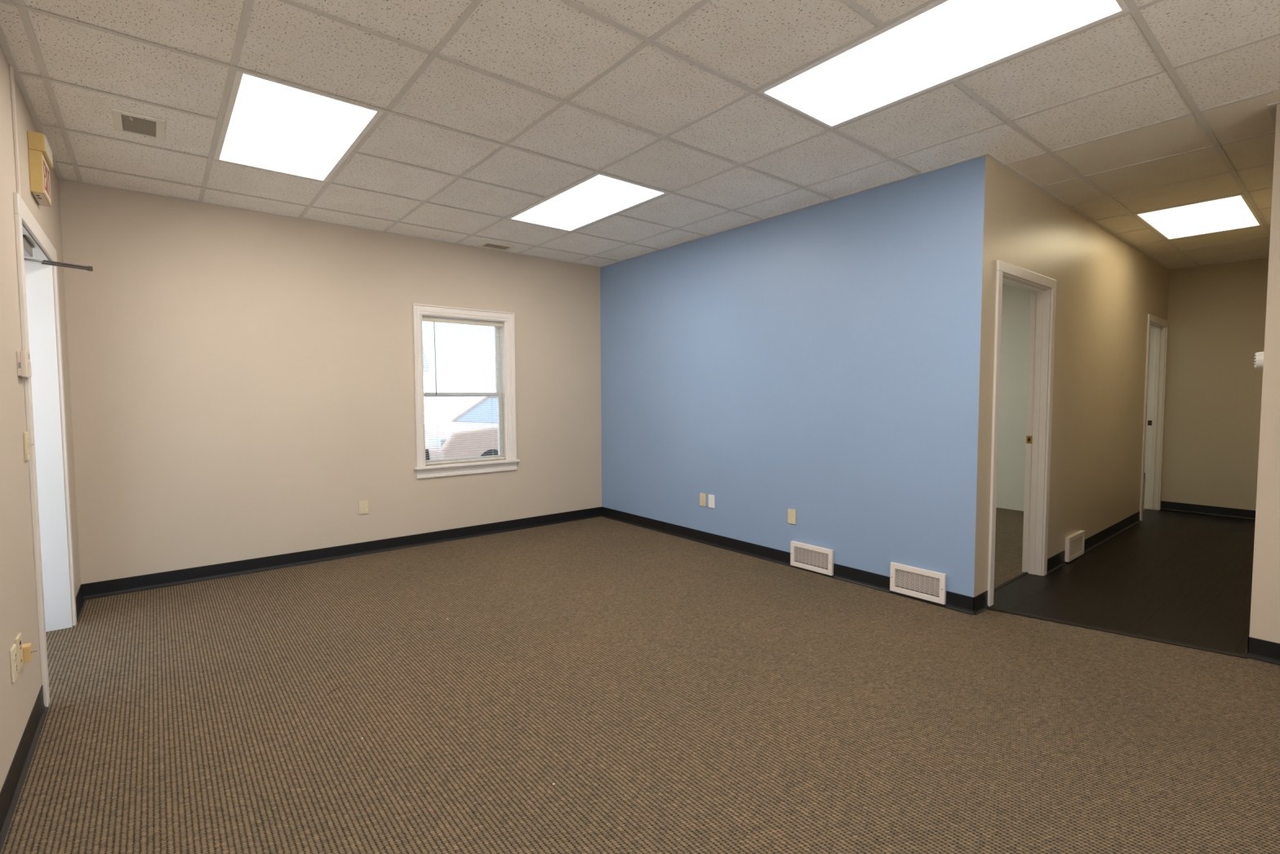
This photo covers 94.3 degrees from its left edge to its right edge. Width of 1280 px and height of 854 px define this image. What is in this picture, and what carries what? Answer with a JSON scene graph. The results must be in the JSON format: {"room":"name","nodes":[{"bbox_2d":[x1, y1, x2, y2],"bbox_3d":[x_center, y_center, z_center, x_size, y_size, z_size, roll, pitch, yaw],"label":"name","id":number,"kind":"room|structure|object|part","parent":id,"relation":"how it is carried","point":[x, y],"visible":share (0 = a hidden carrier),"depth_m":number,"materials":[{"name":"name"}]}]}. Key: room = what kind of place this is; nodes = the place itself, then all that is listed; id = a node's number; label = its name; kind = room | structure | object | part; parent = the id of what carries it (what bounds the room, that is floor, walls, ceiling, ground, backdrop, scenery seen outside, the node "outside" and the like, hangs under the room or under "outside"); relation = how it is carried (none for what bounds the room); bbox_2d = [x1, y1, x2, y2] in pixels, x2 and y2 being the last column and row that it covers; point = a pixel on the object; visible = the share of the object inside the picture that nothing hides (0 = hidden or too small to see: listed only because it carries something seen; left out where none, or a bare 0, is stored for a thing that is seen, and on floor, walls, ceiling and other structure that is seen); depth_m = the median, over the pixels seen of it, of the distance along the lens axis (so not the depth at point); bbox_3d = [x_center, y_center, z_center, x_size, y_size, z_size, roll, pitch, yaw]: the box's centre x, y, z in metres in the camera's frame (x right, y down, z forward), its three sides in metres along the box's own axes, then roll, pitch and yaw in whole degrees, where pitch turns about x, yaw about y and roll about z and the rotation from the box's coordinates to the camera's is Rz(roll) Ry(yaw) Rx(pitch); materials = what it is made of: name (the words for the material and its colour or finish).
{"room":"empty office room","nodes":[
{"label":"empty office room","id":0,"kind":"room"},
{"bbox_2d":[0,44,80,791],"bbox_3d":[-1.369,-0.081,0.841,0.240,2.689,7.758,-3,4,-39],"label":"wall","id":1,"kind":"structure","parent":0,"point":[18,593],"depth_m":2.25,"materials":[{"name":"beige paint"}]},
{"bbox_2d":[9,644,17,682],"bbox_3d":[-2.136,0.805,2.029,0.010,0.112,0.066,-3,4,-39],"label":"wall outlet","id":2,"kind":"object","parent":1,"relation":"attached to","point":[13,653],"visible":1,"depth_m":2.01,"materials":[{"name":"beige plastic"}]},
{"bbox_2d":[8,65,21,196],"bbox_3d":[-2.574,-1.211,2.447,0.010,0.529,0.023,-3,4,-39],"label":"cable raceway","id":3,"kind":"object","parent":1,"relation":"attached to","point":[11,69],"visible":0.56,"depth_m":2.44,"materials":[{"name":"beige plastic"}]},
{"bbox_2d":[15,632,23,671],"bbox_3d":[-2.203,0.799,2.108,0.008,0.118,0.072,-3,4,-39],"label":"jack plate","id":4,"kind":"object","parent":1,"relation":"attached to","point":[19,638],"visible":0.92,"depth_m":2.09,"materials":[{"name":"beige plastic"}]},
{"bbox_2d":[16,350,31,377],"bbox_3d":[-2.453,-0.251,2.367,0.024,0.104,0.130,-3,4,-39],"label":"thermostat","id":5,"kind":"object","parent":1,"relation":"attached to","point":[24,364],"visible":1,"depth_m":2.33,"materials":[{"name":"beige plastic"}]},
{"bbox_3d":[-2.460,-0.250,2.363,0.009,0.096,0.128,-3,4,-39],"label":"plate","id":6,"kind":"part","parent":5,"relation":"part of","materials":[{"name":"beige plastic"}]},
{"bbox_2d":[22,431,34,461],"bbox_3d":[-2.460,0.077,2.395,0.025,0.114,0.066,-3,4,-39],"label":"light switch","id":7,"kind":"object","parent":1,"relation":"attached to","point":[26,436],"visible":1,"depth_m":2.37,"materials":[{"name":"beige plastic"}]},
{"bbox_3d":[-2.466,0.077,2.389,0.009,0.114,0.066,-3,4,-39],"label":"plate","id":8,"kind":"part","parent":7,"relation":"part of","materials":[{"name":"beige plastic"}]},
{"bbox_2d":[22,642,36,663],"bbox_3d":[-2.230,0.824,2.168,0.040,0.061,0.043,-3,4,-39],"label":"box","id":9,"kind":"object","parent":1,"relation":"attached to","point":[27,647],"visible":0.73,"depth_m":2.15,"materials":[{"name":"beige plastic"}]},
{"bbox_2d":[26,130,53,206],"bbox_3d":[-2.886,-1.232,2.866,0.058,0.278,0.278,-3,4,-39],"label":"exit sign","id":10,"kind":"object","parent":1,"relation":"attached to","point":[40,153],"visible":1,"depth_m":2.77,"materials":[{"name":"yellow plastic"}]},
{"bbox_3d":[-2.867,-1.192,2.872,0.002,0.170,0.240,-3,4,-39],"label":"plate","id":11,"kind":"part","parent":10,"relation":"part of","materials":[{"name":"beige plastic"}]},
{"bbox_2d":[0,584,85,853],"bbox_3d":[-1.233,1.208,0.953,0.019,0.102,7.458,-3,4,-39],"label":"baseboard","id":12,"kind":"structure","parent":1,"relation":"attached to","point":[11,788],"depth_m":2.06,"materials":[{"name":"black plastic"}]},
{"bbox_2d":[13,191,76,706],"bbox_3d":[-2.982,0.100,2.836,0.255,2.126,1.226,-3,4,-39],"label":"door","id":13,"kind":"structure","parent":1,"relation":"in","point":[37,282],"depth_m":3.27,"materials":[{"name":"white paint"}]},
{"bbox_3d":[-2.519,0.161,2.464,0.015,2.041,0.059,-3,4,-39],"label":"casing","id":14,"kind":"part","parent":13,"relation":"part of","materials":[{"name":"white paint"}]},
{"bbox_2d":[22,235,93,271],"bbox_3d":[-2.909,-0.844,2.900,0.318,0.055,0.570,-3,4,-39],"label":"door closer","id":15,"kind":"object","parent":13,"relation":"attached to","point":[28,246],"depth_m":3.04,"materials":[{"name":"grey metal"}]},
{"bbox_3d":[-2.889,-0.859,2.725,0.128,0.006,0.275,-3,4,-39],"label":"mounting plate","id":16,"kind":"part","parent":15,"relation":"part of","materials":[{"name":"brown metal"}]},
{"bbox_3d":[-3.096,-0.845,2.991,0.012,0.012,0.140,2,4,31],"label":"rod","id":17,"kind":"part","parent":15,"relation":"part of","materials":[{"name":"grey metal"}]},
{"bbox_3d":[-3.014,-0.850,3.123,0.029,0.019,0.188,2,4,32],"label":"arm","id":18,"kind":"part","parent":15,"relation":"part of","materials":[{"name":"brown metal"}]},
{"bbox_3d":[-3.256,0.116,3.364,0.015,2.041,0.064,-3,4,-39],"label":"casing","id":19,"kind":"part","parent":13,"relation":"part of","materials":[{"name":"white paint"}]},
{"bbox_2d":[58,179,601,584],"bbox_3d":[-2.052,-0.309,5.160,4.181,2.689,0.200,-3,4,-39],"label":"wall","id":20,"kind":"structure","parent":0,"point":[241,380],"depth_m":4.47,"materials":[{"name":"beige paint"}]},
{"bbox_2d":[81,506,601,599],"bbox_3d":[-2.001,0.989,5.125,4.121,0.102,0.019,-3,4,-39],"label":"baseboard","id":21,"kind":"structure","parent":20,"relation":"attached to","point":[165,579],"depth_m":4.65,"materials":[{"name":"black plastic"}]},
{"bbox_2d":[359,499,368,514],"bbox_3d":[-2.274,0.658,4.891,0.071,0.112,0.008,-3,4,-39],"label":"wall outlet","id":22,"kind":"object","parent":20,"relation":"attached to","point":[363,504],"visible":1,"depth_m":4.89,"materials":[{"name":"beige plastic"}]},
{"bbox_2d":[413,303,519,479],"bbox_3d":[-1.613,-0.321,5.470,0.994,1.507,0.215,-3,4,-39],"label":"window","id":23,"kind":"structure","parent":20,"relation":"in","point":[506,402],"depth_m":5.51,"materials":[{"name":"white paint"}]},
{"bbox_3d":[-1.909,-0.354,5.131,0.066,1.402,0.021,-3,4,-39],"label":"casing","id":24,"kind":"part","parent":23,"relation":"part of","materials":[{"name":"white paint"}]},
{"bbox_3d":[-1.671,-0.632,5.509,0.768,0.698,0.040,-3,4,-39],"label":"sash","id":25,"kind":"part","parent":23,"relation":"part of","materials":[{"name":"glass"}]},
{"bbox_3d":[-1.659,-0.324,5.511,0.800,1.344,0.095,-3,4,-39],"label":"frame","id":26,"kind":"part","parent":23,"relation":"part of","materials":[{"name":"white plastic"}]},
{"bbox_3d":[-1.642,-0.003,5.509,0.768,0.631,0.038,-3,4,-39],"label":"sash","id":27,"kind":"part","parent":23,"relation":"part of","materials":[{"name":"clear glass"}]},
{"bbox_2d":[422,317,505,464],"bbox_3d":[-1.601,-0.323,5.440,0.768,1.284,0.037,-3,4,-39],"label":"window blind","id":28,"kind":"object","parent":23,"relation":"attached to","point":[425,319],"visible":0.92,"depth_m":5.42,"materials":[{"name":"white plastic"}]},
{"bbox_3d":[-1.601,0.310,5.478,0.768,0.016,0.024,-3,4,-39],"label":"rail","id":29,"kind":"part","parent":28,"relation":"part of","materials":[{"name":"white plastic"}]},
{"bbox_3d":[-1.343,-0.612,5.620,0.010,0.700,0.010,-3,4,-39],"label":"lift cord","id":30,"kind":"part","parent":28,"relation":"part of","materials":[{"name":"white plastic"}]},
{"bbox_3d":[-1.233,-0.386,5.684,0.082,1.402,0.021,-3,4,-39],"label":"casing","id":31,"kind":"part","parent":23,"relation":"part of","materials":[{"name":"white paint"}]},
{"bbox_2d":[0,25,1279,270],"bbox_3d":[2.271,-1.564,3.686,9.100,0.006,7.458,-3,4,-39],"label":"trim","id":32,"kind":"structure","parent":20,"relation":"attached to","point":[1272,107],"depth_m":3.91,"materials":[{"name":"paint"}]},
{"bbox_2d":[0,0,1279,268],"bbox_3d":[3.361,-1.645,4.640,12.400,0.046,7.758,-3,4,-39],"label":"ceiling","id":33,"kind":"structure","parent":0,"point":[554,48],"depth_m":2.82,"materials":[{"name":"tile"}]},
{"bbox_2d":[111,108,164,141],"bbox_3d":[-2.500,-1.502,2.968,0.196,0.016,0.280,-3,4,-39],"label":"ceiling vent","id":34,"kind":"object","parent":33,"relation":"in","point":[124,122],"visible":1,"depth_m":2.96,"materials":[{"name":"beige metal"}]},
{"bbox_2d":[213,70,383,182],"bbox_3d":[-1.828,-1.518,3.113,0.585,0.006,1.194,-3,4,-39],"label":"recessed light","id":35,"kind":"object","parent":33,"relation":"in","point":[268,124],"visible":1,"depth_m":3.02,"materials":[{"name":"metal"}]},
{"bbox_2d":[474,240,516,251],"bbox_3d":[-1.308,-1.637,5.381,0.300,0.012,0.246,-3,4,-39],"label":"ceiling vent","id":36,"kind":"object","parent":33,"relation":"in","point":[486,244],"visible":1,"depth_m":5.37,"materials":[{"name":"beige metal"}]},
{"bbox_2d":[506,173,667,231],"bbox_3d":[-0.413,-1.585,4.269,0.585,0.006,1.194,-3,4,-39],"label":"recessed light","id":37,"kind":"object","parent":33,"relation":"in","point":[598,197],"visible":1,"depth_m":4.19,"materials":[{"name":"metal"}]},
{"bbox_2d":[0,0,1279,266],"bbox_3d":[2.271,-1.565,3.686,9.100,0.006,7.458,-3,4,-39],"label":"ceiling grid","id":38,"kind":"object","parent":33,"relation":"attached to","point":[1134,10],"depth_m":2.85,"materials":[{"name":"paint"}]},
{"bbox_2d":[757,0,1128,128],"bbox_3d":[1.132,-1.490,2.385,0.585,0.006,1.194,-3,4,-39],"label":"recessed light","id":39,"kind":"object","parent":33,"relation":"in","point":[944,42],"visible":1,"depth_m":2.36,"materials":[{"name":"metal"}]},
{"bbox_2d":[1133,194,1262,239],"bbox_3d":[4.391,-1.623,4.655,1.194,0.006,0.585,-3,4,-39],"label":"recessed light","id":40,"kind":"object","parent":33,"relation":"in","point":[1232,212],"visible":1,"depth_m":4.60,"materials":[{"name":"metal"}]},
{"bbox_2d":[0,479,1279,853],"bbox_3d":[2.747,1.032,5.467,12.300,0.063,5.708,-3,4,-39],"label":"floor","id":41,"kind":"structure","parent":0,"point":[676,695],"depth_m":2.47,"materials":[{"name":"brown carpet"}]},
{"bbox_2d":[985,606,1247,658],"bbox_3d":[2.554,1.115,3.281,1.124,0.009,0.055,2,4,38],"label":"trim","id":42,"kind":"structure","parent":41,"relation":"on","point":[1052,620],"depth_m":3.21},
{"bbox_2d":[600,155,993,604],"bbox_3d":[0.823,-0.308,4.947,0.120,2.689,3.772,-3,4,-39],"label":"wall","id":43,"kind":"structure","parent":0,"point":[827,362],"depth_m":4.25,"materials":[{"name":"blue paint"}]},
{"bbox_2d":[699,493,706,506],"bbox_3d":[0.553,0.640,5.231,0.008,0.112,0.072,-3,4,-39],"label":"wall outlet","id":44,"kind":"object","parent":43,"relation":"attached to","point":[702,496],"visible":1,"depth_m":5.23,"materials":[{"name":"beige plastic"}]},
{"bbox_2d":[708,494,715,507],"bbox_3d":[0.620,0.644,5.149,0.007,0.112,0.072,-3,4,-39],"label":"blank plate","id":45,"kind":"object","parent":43,"relation":"attached to","point":[711,497],"visible":1,"depth_m":5.14,"materials":[{"name":"white plastic"}]},
{"bbox_2d":[601,506,974,614],"bbox_3d":[0.775,0.986,4.970,0.019,0.102,3.776,-3,4,-39],"label":"baseboard","id":46,"kind":"structure","parent":43,"relation":"attached to","point":[954,601],"depth_m":4.70,"materials":[{"name":"black plastic"}]},
{"bbox_2d":[787,508,795,524],"bbox_3d":[1.151,0.678,4.502,0.007,0.112,0.070,-3,4,-39],"label":"blank plate","id":47,"kind":"object","parent":43,"relation":"attached to","point":[791,513],"visible":1,"depth_m":4.50,"materials":[{"name":"beige plastic"}]},
{"bbox_2d":[790,540,833,575],"bbox_3d":[1.260,0.961,4.370,0.024,0.184,0.356,-3,4,-39],"label":"air vent","id":48,"kind":"object","parent":43,"relation":"in","point":[809,557],"visible":1,"depth_m":4.36,"materials":[{"name":"white metal"}]},
{"bbox_2d":[889,561,946,604],"bbox_3d":[1.756,0.986,3.765,0.022,0.187,0.348,-3,4,-39],"label":"air vent","id":49,"kind":"object","parent":43,"relation":"in","point":[926,584],"visible":1,"depth_m":3.75,"materials":[{"name":"white metal"}]},
{"bbox_2d":[995,284,1030,511],"bbox_3d":[3.663,-0.447,7.345,0.100,2.689,3.652,-3,4,-39],"label":"wall","id":50,"kind":"structure","parent":0,"point":[1015,303],"depth_m":6.65,"materials":[{"name":"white paint"}]},
{"bbox_2d":[982,160,1169,592],"bbox_3d":[5.106,-0.385,6.090,7.959,2.689,0.120,-3,4,-39],"label":"wall","id":51,"kind":"structure","parent":0,"point":[1107,289],"depth_m":4.73,"materials":[{"name":"beige paint"}]},
{"bbox_2d":[993,571,1028,591],"bbox_3d":[2.471,1.075,4.041,0.891,0.009,0.030,-3,4,-39],"label":"trim","id":52,"kind":"structure","parent":51,"relation":"attached to","point":[1017,577],"depth_m":4.11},
{"bbox_2d":[987,259,1056,606],"bbox_3d":[2.492,0.033,3.959,1.033,2.100,0.136,-3,4,-39],"label":"door frame","id":53,"kind":"structure","parent":51,"relation":"in","point":[1042,318],"depth_m":4.20,"materials":[{"name":"white paint"}]},
{"bbox_3d":[2.155,0.085,3.608,0.064,2.036,0.015,-3,4,-39],"label":"casing","id":54,"kind":"part","parent":53,"relation":"part of","materials":[{"name":"white paint"}]},
{"bbox_3d":[2.803,0.091,4.279,0.002,0.057,0.036,-3,4,-39],"label":"strike plate","id":55,"kind":"part","parent":53,"relation":"part of","materials":[{"name":"gold metal"}]},
{"bbox_3d":[2.904,0.050,4.219,0.068,2.036,0.015,-3,4,-39],"label":"casing","id":56,"kind":"part","parent":53,"relation":"part of","materials":[{"name":"white paint"}]},
{"bbox_2d":[973,511,1140,614],"bbox_3d":[3.547,0.985,4.791,4.051,0.102,0.019,-3,4,-39],"label":"baseboard","id":57,"kind":"structure","parent":51,"relation":"attached to","point":[980,602],"depth_m":4.98,"materials":[{"name":"black plastic"}]},
{"bbox_2d":[1064,529,1084,562],"bbox_3d":[3.431,0.936,4.684,0.395,0.188,0.030,-3,4,-39],"label":"air vent","id":58,"kind":"object","parent":51,"relation":"in","point":[1075,542],"visible":1,"depth_m":4.65,"materials":[{"name":"white metal"}]},
{"bbox_2d":[1139,314,1168,520],"bbox_3d":[5.431,-0.106,6.362,0.925,2.100,0.136,-3,4,-39],"label":"door","id":59,"kind":"structure","parent":51,"relation":"in","point":[1159,333],"depth_m":6.59,"materials":[{"name":"white paint"}]},
{"bbox_3d":[5.137,-0.056,6.044,0.064,2.036,0.015,-3,4,-39],"label":"casing","id":60,"kind":"part","parent":59,"relation":"part of","materials":[{"name":"white paint"}]},
{"bbox_3d":[5.805,-0.088,6.591,0.058,2.036,0.015,-3,4,-39],"label":"casing","id":61,"kind":"part","parent":59,"relation":"part of","materials":[{"name":"white paint"}]},
{"bbox_2d":[1144,328,1151,472],"bbox_3d":[6.875,-0.599,9.969,0.100,2.689,3.652,-3,4,-39],"label":"wall","id":62,"kind":"structure","parent":0,"point":[1150,328],"depth_m":8.95,"materials":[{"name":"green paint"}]},
{"bbox_2d":[1160,257,1268,510],"bbox_3d":[6.245,-0.394,6.165,0.100,2.689,1.206,-3,4,-39],"label":"wall","id":63,"kind":"structure","parent":0,"point":[1216,313],"depth_m":6.29,"materials":[{"name":"beige paint"}]},
{"bbox_2d":[1160,500,1255,519],"bbox_3d":[6.172,0.898,6.235,0.019,0.102,1.106,-3,4,-39],"label":"baseboard","id":64,"kind":"structure","parent":63,"relation":"attached to","point":[1165,505],"depth_m":6.35,"materials":[{"name":"black plastic"}]},
{"bbox_2d":[1248,103,1279,643],"bbox_3d":[3.899,-0.156,1.870,0.120,2.689,2.680,-3,4,-39],"label":"wall","id":65,"kind":"structure","parent":0,"point":[1264,620],"depth_m":2.86,"materials":[{"name":"beige paint"}]},
{"bbox_2d":[1247,636,1279,665],"bbox_3d":[3.817,1.136,1.935,0.019,0.102,2.584,-3,4,-39],"label":"baseboard","id":66,"kind":"structure","parent":65,"relation":"attached to","point":[1261,650],"depth_m":2.89,"materials":[{"name":"black plastic"}]},
{"bbox_3d":[4.849,-0.289,4.298,4.430,2.689,0.120,-3,4,-39],"label":"wall","id":67,"kind":"structure","parent":0,"visible":0},
{"bbox_2d":[1253,351,1263,368],"bbox_3d":[3.203,-0.344,3.058,0.100,0.090,0.052,-3,4,-39],"label":"wall sensor","id":68,"kind":"object","parent":67,"relation":"attached to","point":[1259,362],"visible":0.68,"depth_m":3.04,"materials":[{"name":"white plastic"}]},
{"label":"outside","id":69,"kind":"structure","parent":0,"visible":0},
{"bbox_2d":[426,408,466,424],"bbox_3d":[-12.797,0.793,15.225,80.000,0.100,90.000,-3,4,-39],"label":"ground","id":70,"kind":"structure","parent":69,"point":[440,416],"depth_m":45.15,"materials":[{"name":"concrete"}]},
{"bbox_2d":[422,346,430,424],"bbox_3d":[-13.325,-2.104,30.174,3.100,4.100,6.400,-3,4,-39],"label":"house","id":71,"kind":"structure","parent":70,"relation":"on","point":[425,364],"depth_m":28.56,"materials":[{"name":"white"}]},
{"bbox_2d":[424,396,497,460],"bbox_3d":[-2.324,0.138,11.409,2.120,1.535,4.470,2,4,39],"label":"parked car","id":72,"kind":"object","parent":70,"relation":"on","point":[479,406],"visible":0.2,"depth_m":9.71,"materials":[{"name":"white paint"}]},
{"bbox_2d":[425,448,429,460],"bbox_3d":[-3.683,0.460,9.726,0.900,0.240,0.120,2,4,39],"label":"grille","id":73,"kind":"object","parent":72,"relation":"attached to","point":[427,455],"depth_m":9.41,"materials":[{"name":"black metal"}]}
]}

